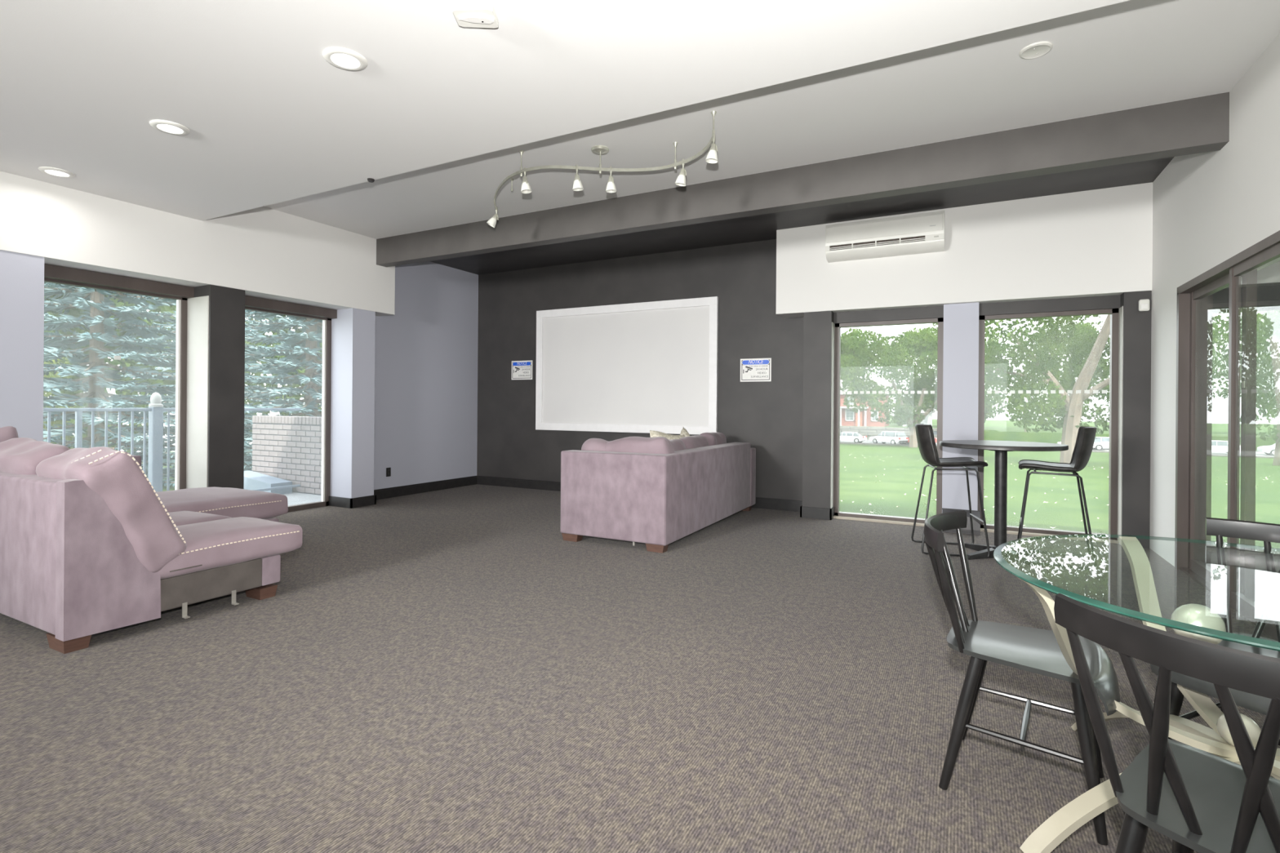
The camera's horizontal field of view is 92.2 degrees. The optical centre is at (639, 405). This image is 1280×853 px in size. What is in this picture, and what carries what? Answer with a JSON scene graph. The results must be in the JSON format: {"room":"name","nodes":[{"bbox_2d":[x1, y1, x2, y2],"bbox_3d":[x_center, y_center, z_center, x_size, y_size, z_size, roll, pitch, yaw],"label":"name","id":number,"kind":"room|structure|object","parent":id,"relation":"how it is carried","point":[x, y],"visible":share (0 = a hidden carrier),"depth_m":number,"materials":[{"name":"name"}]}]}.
{"room":"lounge","nodes":[
{"label":"lounge","id":0,"kind":"room"},
{"bbox_2d":[0,249,478,498],"bbox_3d":[-5.105,-0.428,4.380,0.490,3.220,11.840,0,0,28],"label":"wall","id":1,"kind":"structure","parent":0,"point":[404,388],"depth_m":7.33,"materials":[{"name":"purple paint"}]},
{"bbox_2d":[44,263,194,489],"bbox_3d":[-4.701,0.017,5.442,0.190,2.335,1.260,0,0,28],"label":"window","id":2,"kind":"structure","parent":1,"relation":"in","point":[52,273],"depth_m":5.87,"materials":[{"name":"brown metal"}]},
{"bbox_2d":[0,170,395,315],"bbox_3d":[-5.561,-1.612,3.478,0.500,0.900,9.810,0,0,28],"label":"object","id":3,"kind":"structure","parent":1,"relation":"attached to","point":[264,252],"depth_m":5.74,"materials":[{"name":"white paint"}]},
{"bbox_2d":[244,295,337,511],"bbox_3d":[-3.979,0.023,6.825,0.190,2.335,1.220,0,0,28],"label":"window","id":4,"kind":"structure","parent":1,"relation":"in","point":[254,304],"depth_m":7.32,"materials":[{"name":"brown metal"}]},
{"bbox_2d":[386,467,391,476],"bbox_3d":[-3.269,0.861,8.003,0.010,0.116,0.072,0,0,28],"label":"wall outlet","id":5,"kind":"object","parent":1,"relation":"attached to","point":[388,469],"visible":1,"depth_m":8.00,"materials":[{"name":"plastic"}]},
{"bbox_2d":[328,475,476,508],"bbox_3d":[-5.064,1.117,4.353,0.408,0.130,11.440,0,0,28],"label":"baseboard","id":6,"kind":"structure","parent":1,"relation":"attached to","point":[396,491],"depth_m":8.14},
{"bbox_2d":[0,484,1279,852],"bbox_3d":[0.484,1.284,1.378,13.400,0.120,11.700,0,0,28],"label":"floor","id":7,"kind":"structure","parent":0,"point":[441,671],"depth_m":2.54,"materials":[{"name":"carpet"}]},
{"bbox_2d":[0,426,302,653],"bbox_3d":[-3.369,0.663,4.363,2.458,1.064,1.942,0,0,28],"label":"sectional sofa","id":8,"kind":"object","parent":7,"relation":"on","point":[88,545],"visible":1,"depth_m":3.21,"materials":[{"name":"fabric"}]},
{"bbox_2d":[0,426,18,442],"bbox_3d":[-4.165,0.478,3.997,0.768,0.707,0.464,0,0,28],"label":"cushion","id":9,"kind":"object","parent":8,"relation":"on","point":[6,433],"depth_m":3.79,"materials":[{"name":"fabric"}]},
{"bbox_2d":[0,437,70,475],"bbox_3d":[-3.512,0.539,3.650,0.729,0.697,0.459,0,0,28],"label":"cushion","id":10,"kind":"object","parent":8,"relation":"on","point":[18,455],"depth_m":3.41,"materials":[{"name":"fabric"}]},
{"bbox_2d":[35,446,186,573],"bbox_3d":[-2.870,0.566,3.353,0.639,0.698,0.492,0,0,28],"label":"cushion","id":11,"kind":"object","parent":8,"relation":"on","point":[122,526],"depth_m":3.15,"materials":[{"name":"fabric"}]},
{"bbox_2d":[168,511,230,525],"bbox_3d":[-3.241,0.839,4.057,0.605,0.211,0.805,0,0,28],"label":"seat cushion","id":12,"kind":"object","parent":8,"relation":"on","point":[179,517],"depth_m":4.17,"materials":[{"name":"fabric"}]},
{"bbox_2d":[155,486,288,519],"bbox_3d":[-3.796,0.823,4.787,1.037,0.239,1.585,0,0,28],"label":"cushion","id":13,"kind":"object","parent":8,"relation":"on","point":[230,502],"depth_m":4.95,"materials":[{"name":"fabric"}]},
{"bbox_2d":[157,516,302,578],"bbox_3d":[-2.665,0.843,3.793,0.640,0.217,0.869,0,0,28],"label":"seat cushion","id":14,"kind":"object","parent":8,"relation":"on","point":[205,548],"depth_m":3.64,"materials":[{"name":"fabric"}]},
{"bbox_2d":[560,432,755,553],"bbox_3d":[0.325,0.748,6.426,1.065,0.950,2.500,0,0,28],"label":"sectional sofa","id":15,"kind":"object","parent":7,"relation":"on","point":[656,492],"visible":1,"depth_m":5.43,"materials":[{"name":"fabric"}]},
{"bbox_2d":[581,438,608,451],"bbox_3d":[-0.377,0.538,5.759,0.374,0.472,0.273,0,0,28],"label":"cushion","id":16,"kind":"object","parent":15,"relation":"on","point":[591,444],"depth_m":5.66,"materials":[{"name":"fabric"}]},
{"bbox_2d":[605,436,675,453],"bbox_3d":[-0.015,0.538,5.586,0.730,0.536,0.291,0,0,28],"label":"cushion","id":17,"kind":"object","parent":15,"relation":"on","point":[656,445],"depth_m":5.45,"materials":[{"name":"fabric"}]},
{"bbox_2d":[649,430,684,439],"bbox_3d":[0.294,0.501,6.500,0.501,0.494,0.196,0,0,-34],"label":"throw pillow","id":18,"kind":"object","parent":15,"relation":"on","point":[652,433],"visible":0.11,"depth_m":6.46,"materials":[{"name":"beige fabric"}]},
{"bbox_2d":[668,439,685,451],"bbox_3d":[0.272,0.560,5.946,0.281,0.495,0.660,0,0,28],"label":"cushion","id":19,"kind":"object","parent":15,"relation":"on","point":[677,444],"depth_m":6.02,"materials":[{"name":"fabric"}]},
{"bbox_2d":[680,427,689,436],"bbox_3d":[0.551,0.544,7.017,0.191,0.629,0.641,0,0,18],"label":"throw pillow","id":20,"kind":"object","parent":15,"relation":"on","point":[683,431],"visible":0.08,"depth_m":6.96,"materials":[{"name":"beige fabric"}]},
{"bbox_2d":[679,435,708,448],"bbox_3d":[0.565,0.565,6.508,0.301,0.498,0.633,0,0,28],"label":"cushion","id":21,"kind":"object","parent":15,"relation":"on","point":[695,441],"depth_m":6.41,"materials":[{"name":"fabric"}]},
{"bbox_2d":[699,432,726,445],"bbox_3d":[0.834,0.547,7.033,0.275,0.500,0.586,0,0,28],"label":"cushion","id":22,"kind":"object","parent":15,"relation":"on","point":[713,438],"depth_m":6.89,"materials":[{"name":"fabric"}]},
{"bbox_2d":[911,423,990,557],"bbox_3d":[2.659,0.699,5.308,0.532,1.080,0.493,0,0,15],"label":"bar stool","id":23,"kind":"object","parent":7,"relation":"on","point":[928,451],"visible":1,"depth_m":5.19,"materials":[{"name":"black metal"}]},
{"bbox_2d":[942,507,980,535],"bbox_3d":[3.166,1.139,6.072,0.340,0.210,0.178,0,0,28],"label":"heater","id":24,"kind":"object","parent":7,"relation":"on","point":[976,523],"visible":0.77,"depth_m":5.98,"materials":[{"name":"black metal"}]},
{"bbox_2d":[939,440,1068,567],"bbox_3d":[2.986,0.775,5.094,0.916,0.935,0.916,0,0,28],"label":"bar table","id":25,"kind":"object","parent":7,"relation":"on","point":[1001,448],"visible":0.95,"depth_m":5.05,"materials":[{"name":"black metal"}]},
{"bbox_2d":[924,511,1119,845],"bbox_3d":[1.231,0.814,2.023,0.543,0.836,0.502,0,0,36],"label":"dining chair","id":26,"kind":"object","parent":7,"relation":"on","point":[1033,650],"visible":0.9,"depth_m":1.96,"materials":[{"name":"black paint"}]},
{"bbox_2d":[1016,426,1097,570],"bbox_3d":[3.359,0.705,4.978,0.532,1.080,0.493,0,0,32],"label":"bar stool","id":27,"kind":"object","parent":7,"relation":"on","point":[1084,444],"visible":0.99,"depth_m":4.86,"materials":[{"name":"black metal"}]},
{"bbox_2d":[993,534,1279,852],"bbox_3d":[1.705,0.861,1.701,1.268,0.756,1.268,0,0,28],"label":"glass dining table","id":28,"kind":"object","parent":7,"relation":"on","point":[1195,621],"visible":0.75,"depth_m":1.71,"materials":[{"name":"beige glass"}]},
{"bbox_2d":[1053,593,1279,852],"bbox_3d":[1.159,0.814,1.172,0.543,0.836,0.502,0,0,-29],"label":"dining chair","id":29,"kind":"object","parent":7,"relation":"on","point":[1203,802],"visible":1,"depth_m":1.13,"materials":[{"name":"black paint"}]},
{"bbox_2d":[1150,517,1279,746],"bbox_3d":[1.973,0.820,1.927,0.543,0.836,0.502,0,0,-23],"label":"dining chair","id":30,"kind":"object","parent":7,"relation":"on","point":[1268,533],"visible":0.3,"depth_m":2.07,"materials":[{"name":"black paint"}]},
{"bbox_2d":[0,0,1279,275],"bbox_3d":[-1.537,-2.052,2.581,8.460,0.680,11.940,0,0,28],"label":"ceiling","id":31,"kind":"structure","parent":0,"point":[441,111],"depth_m":3.57,"materials":[{"name":"white paint"}]},
{"bbox_2d":[38,166,75,177],"bbox_3d":[-4.312,-1.726,4.552,0.200,0.013,0.200,0,0,28],"label":"recessed light","id":32,"kind":"object","parent":31,"relation":"in","point":[54,171],"visible":1,"depth_m":4.54,"materials":[{"name":"white plastic"}]},
{"bbox_2d":[149,119,190,135],"bbox_3d":[-2.900,-1.715,3.799,0.200,0.013,0.200,0,0,28],"label":"recessed light","id":33,"kind":"object","parent":31,"relation":"in","point":[164,126],"visible":1,"depth_m":3.79,"materials":[{"name":"white plastic"}]},
{"bbox_2d":[322,46,367,71],"bbox_3d":[-1.451,-1.704,3.031,0.200,0.013,0.200,0,0,28],"label":"recessed light","id":34,"kind":"object","parent":31,"relation":"in","point":[342,58],"visible":1,"depth_m":3.02,"materials":[{"name":"white plastic"}]},
{"bbox_2d":[367,177,374,182],"bbox_3d":[-2.035,-1.706,4.656,0.052,0.018,0.052,0,0,28],"label":"plug","id":35,"kind":"object","parent":31,"relation":"attached to","point":[370,180],"visible":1,"depth_m":4.64,"materials":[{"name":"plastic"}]},
{"bbox_2d":[452,0,497,27],"bbox_3d":[-0.709,-1.681,2.653,0.170,0.048,0.128,0,0,0],"label":"smoke detector","id":36,"kind":"object","parent":31,"relation":"attached to","point":[480,14],"visible":1,"depth_m":2.62,"materials":[{"name":"white plastic"}]},
{"bbox_2d":[486,111,718,227],"bbox_3d":[-0.513,-1.833,4.864,2.524,0.342,0.606,0,0,34],"label":"track light","id":37,"kind":"object","parent":31,"relation":"attached to","point":[712,157],"visible":1,"depth_m":4.74,"materials":[{"name":"silver metal"}]},
{"bbox_2d":[492,213,497,220],"bbox_3d":[-1.354,-1.765,5.747,0.056,0.062,0.051,0,0,28],"label":"socket","id":38,"kind":"object","parent":37,"relation":"attached to","point":[495,217],"depth_m":5.73,"materials":[{"name":"silver metal"}]},
{"bbox_2d":[522,176,528,182],"bbox_3d":[-0.894,-1.762,4.801,0.049,0.056,0.049,0,0,28],"label":"socket","id":39,"kind":"object","parent":37,"relation":"attached to","point":[524,179],"depth_m":4.78,"materials":[{"name":"silver metal"}]},
{"bbox_2d":[573,173,580,180],"bbox_3d":[-0.483,-1.759,4.741,0.049,0.055,0.049,0,0,28],"label":"socket","id":40,"kind":"object","parent":37,"relation":"attached to","point":[576,176],"depth_m":4.72,"materials":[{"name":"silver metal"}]},
{"bbox_2d":[608,175,613,182],"bbox_3d":[-0.225,-1.757,4.774,0.048,0.054,0.049,0,0,28],"label":"socket","id":41,"kind":"object","parent":37,"relation":"attached to","point":[611,178],"depth_m":4.76,"materials":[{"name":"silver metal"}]},
{"bbox_2d":[679,168,685,176],"bbox_3d":[0.318,-1.752,4.619,0.050,0.058,0.048,0,0,28],"label":"socket","id":42,"kind":"object","parent":37,"relation":"attached to","point":[682,171],"depth_m":4.60,"materials":[{"name":"silver metal"}]},
{"bbox_2d":[709,142,715,150],"bbox_3d":[0.496,-1.752,4.174,0.049,0.055,0.049,0,0,28],"label":"socket","id":43,"kind":"object","parent":37,"relation":"attached to","point":[713,145],"depth_m":4.16,"materials":[{"name":"silver metal"}]},
{"bbox_2d":[1018,40,1053,58],"bbox_3d":[2.203,-1.978,3.426,0.160,0.012,0.160,0,0,28],"label":"cover plate","id":44,"kind":"object","parent":31,"relation":"attached to","point":[1035,50],"visible":1,"depth_m":3.42,"materials":[{"name":"white plastic"}]},
{"bbox_2d":[476,239,1151,548],"bbox_3d":[0.979,-0.383,7.598,8.300,3.220,0.605,0,0,28],"label":"wall","id":45,"kind":"structure","parent":0,"point":[788,419],"depth_m":7.39,"materials":[{"name":"black paint"}]},
{"bbox_2d":[511,360,532,379],"bbox_3d":[-1.742,-0.528,9.072,0.385,0.280,0.009,0,0,28],"label":"notice sign","id":46,"kind":"object","parent":45,"relation":"attached to","point":[521,370],"visible":1,"depth_m":9.07,"materials":[{"name":"white plastic"}]},
{"bbox_2d":[535,296,718,435],"bbox_3d":[-0.266,-0.507,8.279,2.770,1.720,0.050,0,0,28],"label":"projection screen","id":47,"kind":"object","parent":45,"relation":"attached to","point":[644,367],"visible":0.94,"depth_m":8.21,"materials":[{"name":"fabric"}]},
{"bbox_2d":[476,475,834,519],"bbox_3d":[-0.219,1.153,8.066,5.363,0.130,0.373,0,0,28],"label":"baseboard","id":48,"kind":"structure","parent":45,"relation":"attached to","point":[760,503],"depth_m":7.38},
{"bbox_2d":[740,358,771,382],"bbox_3d":[1.396,-0.434,7.435,0.385,0.280,0.009,0,0,28],"label":"notice sign","id":49,"kind":"object","parent":45,"relation":"attached to","point":[752,370],"visible":1,"depth_m":7.43,"materials":[{"name":"white plastic"}]},
{"bbox_2d":[833,515,924,526],"bbox_3d":[2.615,1.229,6.543,1.072,0.022,0.070,0,0,28],"label":"trim","id":50,"kind":"structure","parent":45,"relation":"attached to","point":[834,517],"depth_m":6.55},
{"bbox_2d":[833,317,943,523],"bbox_3d":[2.652,0.157,6.618,1.090,2.165,0.090,0,0,28],"label":"window","id":51,"kind":"structure","parent":45,"relation":"in","point":[940,321],"depth_m":6.62,"materials":[{"name":"brown metal"}]},
{"bbox_2d":[776,182,1152,318],"bbox_3d":[3.161,-1.511,6.427,3.362,0.970,0.570,0,0,28],"label":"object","id":52,"kind":"structure","parent":45,"relation":"attached to","point":[1095,242],"depth_m":5.95,"materials":[{"name":"white paint"}]},
{"bbox_2d":[825,210,945,262],"bbox_3d":[2.506,-1.738,6.337,1.130,0.370,0.198,0,0,28],"label":"air conditioner","id":53,"kind":"object","parent":52,"relation":"attached to","point":[924,233],"visible":1,"depth_m":6.26,"materials":[{"name":"white plastic"}]},
{"bbox_2d":[977,308,1119,539],"bbox_3d":[3.918,0.167,5.958,1.135,2.165,0.090,0,0,28],"label":"window","id":54,"kind":"structure","parent":45,"relation":"in","point":[1114,313],"depth_m":5.78,"materials":[{"name":"brown metal"}]},
{"bbox_2d":[980,528,1119,543],"bbox_3d":[3.873,1.238,5.887,1.135,0.022,0.070,0,0,28],"label":"trim","id":55,"kind":"structure","parent":45,"relation":"attached to","point":[1012,532],"depth_m":5.85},
{"bbox_2d":[1138,298,1150,311],"bbox_3d":[4.439,-0.887,5.420,0.077,0.104,0.060,0,0,28],"label":"sensor","id":56,"kind":"object","parent":45,"relation":"attached to","point":[1144,304],"visible":1,"depth_m":5.40,"materials":[{"name":"white plastic"}]},
{"bbox_2d":[1149,32,1279,566],"bbox_3d":[2.098,-0.384,0.621,0.180,3.240,11.840,0,0,28],"label":"wall","id":57,"kind":"structure","parent":0,"point":[1209,208],"depth_m":4.35,"materials":[{"name":"white paint"}]},
{"bbox_2d":[376,92,1229,266],"bbox_3d":[0.294,-1.843,5.725,7.800,0.310,0.150,0,0,28],"label":"beam","id":58,"kind":"structure","parent":57,"relation":"attached to","point":[1197,125],"depth_m":4.86,"materials":[{"name":"grey paint"}]},
{"bbox_2d":[1174,230,1279,640],"bbox_3d":[3.505,0.164,3.322,0.198,2.165,3.135,0,0,28],"label":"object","id":59,"kind":"structure","parent":57,"relation":"in","point":[1194,304],"depth_m":4.16,"materials":[{"name":"brown metal"}]},
{"bbox_2d":[1213,261,1279,310],"bbox_3d":[6.022,-0.085,2.611,4.940,2.700,4.400,0,0,28],"label":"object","id":60,"kind":"structure","parent":0,"point":[1268,277],"depth_m":5.17,"materials":[{"name":"white paint"}]},
{"bbox_2d":[1210,306,1279,556],"bbox_3d":[5.387,0.200,5.191,1.150,2.120,0.090,0,0,28],"label":"window","id":61,"kind":"structure","parent":60,"relation":"in","point":[1213,547],"depth_m":5.22,"materials":[{"name":"brown metal"}]},
{"label":"outside","id":62,"kind":"structure","parent":0,"visible":0},
{"bbox_2d":[283,492,320,506],"bbox_3d":[-5.583,1.263,5.672,1.570,0.110,6.900,0,0,28],"label":"deck","id":63,"kind":"object","parent":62,"point":[294,498],"depth_m":8.11,"materials":[{"name":"grey concrete"}]},
{"bbox_2d":[43,392,301,492],"bbox_3d":[-5.839,0.524,6.327,0.130,1.365,4.920,0,0,28],"label":"deck railing","id":64,"kind":"object","parent":63,"relation":"on","point":[155,466],"visible":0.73,"depth_m":6.93,"materials":[{"name":"paint"}]},
{"bbox_2d":[244,470,292,494],"bbox_3d":[-5.359,1.080,8.658,1.040,0.260,0.320,0,0,28],"label":"planter box","id":65,"kind":"object","parent":63,"relation":"on","point":[252,480],"visible":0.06,"depth_m":8.51,"materials":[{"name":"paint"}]},
{"bbox_2d":[252,415,321,495],"bbox_3d":[-4.831,0.682,8.746,1.950,1.063,0.210,0,0,28],"label":"brick wall","id":66,"kind":"structure","parent":63,"relation":"on","point":[289,448],"depth_m":8.69,"materials":[{"name":"grey brick"}]},
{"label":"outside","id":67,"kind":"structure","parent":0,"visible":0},
{"bbox_2d":[141,418,1279,548],"bbox_3d":[72.636,4.642,63.595,250.000,5.474,220.000,0,0,28],"label":"lawn","id":68,"kind":"structure","parent":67,"point":[900,477],"depth_m":14.36,"materials":[{"name":"green plant"}]},
{"bbox_2d":[43,356,86,448],"bbox_3d":[-15.577,0.522,13.747,4.956,5.593,4.524,0,0,-3],"label":"tree","id":69,"kind":"object","parent":68,"relation":"on","point":[68,438],"visible":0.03,"depth_m":14.85,"materials":[{"name":"green plant"}]},
{"bbox_2d":[43,283,176,452],"bbox_3d":[-20.795,-1.314,20.154,11.163,12.512,9.085,0,0,28],"label":"tree","id":70,"kind":"object","parent":68,"relation":"on","point":[75,312],"visible":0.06,"depth_m":20.57,"materials":[{"name":"green plant"}]},
{"bbox_2d":[44,293,176,450],"bbox_3d":[-27.796,-1.930,31.108,12.252,13.733,9.971,0,0,-33],"label":"tree","id":71,"kind":"object","parent":68,"relation":"on","point":[125,392],"visible":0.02,"depth_m":30.54,"materials":[{"name":"green plant"}]},
{"bbox_2d":[43,281,249,487],"bbox_3d":[-10.312,-1.976,11.750,5.848,9.964,5.804,0,0,15],"label":"spruce tree","id":72,"kind":"object","parent":68,"relation":"on","point":[96,304],"visible":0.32,"depth_m":11.59,"materials":[{"name":"green plant"}]},
{"bbox_2d":[107,311,321,471],"bbox_3d":[-12.206,-1.561,17.052,6.738,10.021,6.723,0,0,-24],"label":"spruce tree","id":73,"kind":"object","parent":68,"relation":"on","point":[171,397],"visible":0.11,"depth_m":16.98,"materials":[{"name":"green plant"}]},
{"bbox_2d":[244,309,322,471],"bbox_3d":[-7.145,-2.174,13.605,5.587,9.919,5.468,0,0,-29],"label":"spruce tree","id":74,"kind":"object","parent":68,"relation":"on","point":[310,337],"visible":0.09,"depth_m":12.84,"materials":[{"name":"green plant"}]},
{"bbox_2d":[244,315,322,444],"bbox_3d":[-15.214,-1.272,29.508,9.085,12.512,11.162,0,0,-3],"label":"tree","id":75,"kind":"object","parent":68,"relation":"on","point":[297,397],"visible":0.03,"depth_m":27.17,"materials":[{"name":"green plant"}]},
{"bbox_2d":[840,327,874,377],"bbox_3d":[40.506,-5.667,121.304,9.750,19.903,12.068,0,0,43],"label":"tree","id":76,"kind":"object","parent":68,"relation":"on","point":[846,349],"visible":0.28,"depth_m":119.10,"materials":[{"name":"green plant"}]},
{"bbox_2d":[840,377,891,426],"bbox_3d":[38.155,-0.594,110.599,12.500,8.800,9.600,0,0,28],"label":"brick house","id":77,"kind":"structure","parent":68,"relation":"on","point":[847,417],"depth_m":106.84,"materials":[{"name":"red brick"}]},
{"bbox_2d":[840,426,937,439],"bbox_3d":[27.485,4.096,98.468,37.670,1.860,0.450,0,0,28],"label":"wall","id":78,"kind":"structure","parent":68,"relation":"on","point":[869,432],"depth_m":94.03,"materials":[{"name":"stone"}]},
{"bbox_2d":[882,331,937,414],"bbox_3d":[51.778,-5.205,116.254,10.076,19.101,9.626,0,0,-31],"label":"tree","id":79,"kind":"object","parent":68,"relation":"on","point":[898,382],"visible":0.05,"depth_m":115.47,"materials":[{"name":"green plant"}]},
{"bbox_2d":[840,326,994,447],"bbox_3d":[31.990,-2.357,74.981,20.061,14.859,18.611,0,0,28],"label":"shade tree","id":80,"kind":"object","parent":68,"relation":"on","point":[922,344],"visible":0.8,"depth_m":73.58,"materials":[{"name":"green plant"}]},
{"bbox_2d":[902,405,934,426],"bbox_3d":[49.017,1.788,108.644,5.200,4.000,6.600,0,0,28],"label":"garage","id":81,"kind":"structure","parent":68,"relation":"on","point":[928,419],"depth_m":105.42,"materials":[{"name":"white"}]},
{"bbox_2d":[984,328,1004,422],"bbox_3d":[54.142,-4.637,99.307,9.024,17.908,9.446,0,0,-16],"label":"tree","id":82,"kind":"object","parent":68,"relation":"on","point":[987,414],"visible":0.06,"depth_m":97.23,"materials":[{"name":"green plant"}]},
{"bbox_2d":[1004,381,1042,431],"bbox_3d":[54.003,0.004,86.585,3.841,7.841,4.754,0,0,-13],"label":"tree","id":83,"kind":"object","parent":68,"relation":"on","point":[1031,388],"visible":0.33,"depth_m":85.78,"materials":[{"name":"green plant"}]},
{"bbox_2d":[840,453,1274,533],"bbox_3d":[14.129,2.101,18.152,24.691,1.337,29.320,0,0,28],"label":"fallen leaves","id":84,"kind":"object","parent":68,"relation":"on","point":[846,453],"visible":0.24,"depth_m":11.01,"materials":[{"name":"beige plant"}]},
{"bbox_2d":[1024,316,1103,418],"bbox_3d":[64.765,-4.650,94.410,8.863,18.094,10.971,0,0,0],"label":"tree","id":85,"kind":"object","parent":68,"relation":"on","point":[1053,340],"visible":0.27,"depth_m":92.76,"materials":[{"name":"green plant"}]},
{"bbox_2d":[930,313,1260,463],"bbox_3d":[20.866,-3.030,28.760,12.346,12.008,10.262,0,0,-1],"label":"shade tree","id":86,"kind":"object","parent":68,"relation":"on","point":[1094,365],"visible":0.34,"depth_m":28.58,"materials":[{"name":"green plant"}]},
{"bbox_2d":[1212,311,1279,466],"bbox_3d":[40.333,-2.507,37.751,12.357,12.819,11.862,0,0,28],"label":"shade tree","id":87,"kind":"object","parent":68,"relation":"on","point":[1273,317],"visible":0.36,"depth_m":38.67,"materials":[{"name":"green plant"}]},
{"bbox_2d":[1240,311,1279,417],"bbox_3d":[85.609,-4.494,82.008,8.863,18.094,10.971,0,0,31],"label":"tree","id":88,"kind":"object","parent":68,"relation":"on","point":[1260,316],"visible":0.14,"depth_m":82.54,"materials":[{"name":"green plant"}]},
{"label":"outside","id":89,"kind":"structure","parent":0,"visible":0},
{"bbox_2d":[840,440,1274,456],"bbox_3d":[72.746,5.316,63.816,250.000,0.100,11.500,0,0,28],"label":"street","id":90,"kind":"structure","parent":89,"point":[1107,449],"depth_m":71.22,"materials":[{"name":"grey asphalt"}]},
{"bbox_2d":[840,431,866,443],"bbox_3d":[27.953,4.219,82.963,4.750,1.419,1.880,0,0,36],"label":"sedan","id":91,"kind":"object","parent":90,"relation":"on","point":[855,437],"visible":0.67,"depth_m":81.92,"materials":[{"name":"paint"}]},
{"bbox_2d":[869,431,907,444],"bbox_3d":[32.418,4.133,80.284,1.920,1.659,4.550,0,0,-30],"label":"suv","id":92,"kind":"object","parent":90,"relation":"on","point":[892,437],"visible":0.98,"depth_m":79.09,"materials":[{"name":"paint"}]},
{"bbox_2d":[904,435,937,444],"bbox_3d":[35.988,4.279,79.556,4.750,1.419,1.880,0,0,43],"label":"car","id":93,"kind":"object","parent":90,"relation":"on","point":[935,438],"visible":0.24,"depth_m":79.47,"materials":[{"name":"paint"}]},
{"bbox_2d":[840,439,1273,458],"bbox_3d":[72.723,5.316,63.772,250.000,0.300,12.400,0,0,28],"label":"kerb","id":94,"kind":"object","parent":90,"relation":"on","point":[1224,455],"depth_m":77.29,"materials":[{"name":"grey concrete"}]},
{"bbox_2d":[1057,438,1108,450],"bbox_3d":[51.875,4.399,72.173,4.750,1.419,1.880,0,0,30],"label":"car","id":95,"kind":"object","parent":90,"relation":"on","point":[1098,445],"visible":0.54,"depth_m":70.67,"materials":[{"name":"paint"}]},
{"bbox_2d":[1094,436,1109,447],"bbox_3d":[55.647,4.427,73.024,4.750,1.419,1.880,0,0,24],"label":"car","id":96,"kind":"object","parent":90,"relation":"on","point":[1106,439],"visible":0.08,"depth_m":72.62,"materials":[{"name":"paint"}]},
{"bbox_2d":[1211,440,1240,453],"bbox_3d":[62.247,4.476,66.759,4.750,1.419,1.880,0,0,32],"label":"car","id":97,"kind":"object","parent":90,"relation":"on","point":[1216,446],"visible":0.19,"depth_m":65.89,"materials":[{"name":"paint"}]},
{"bbox_2d":[1257,443,1275,455],"bbox_3d":[68.022,4.400,64.422,4.550,1.659,1.920,0,0,32],"label":"car","id":98,"kind":"object","parent":90,"relation":"on","point":[1268,450],"visible":0.8,"depth_m":64.71,"materials":[{"name":"paint"}]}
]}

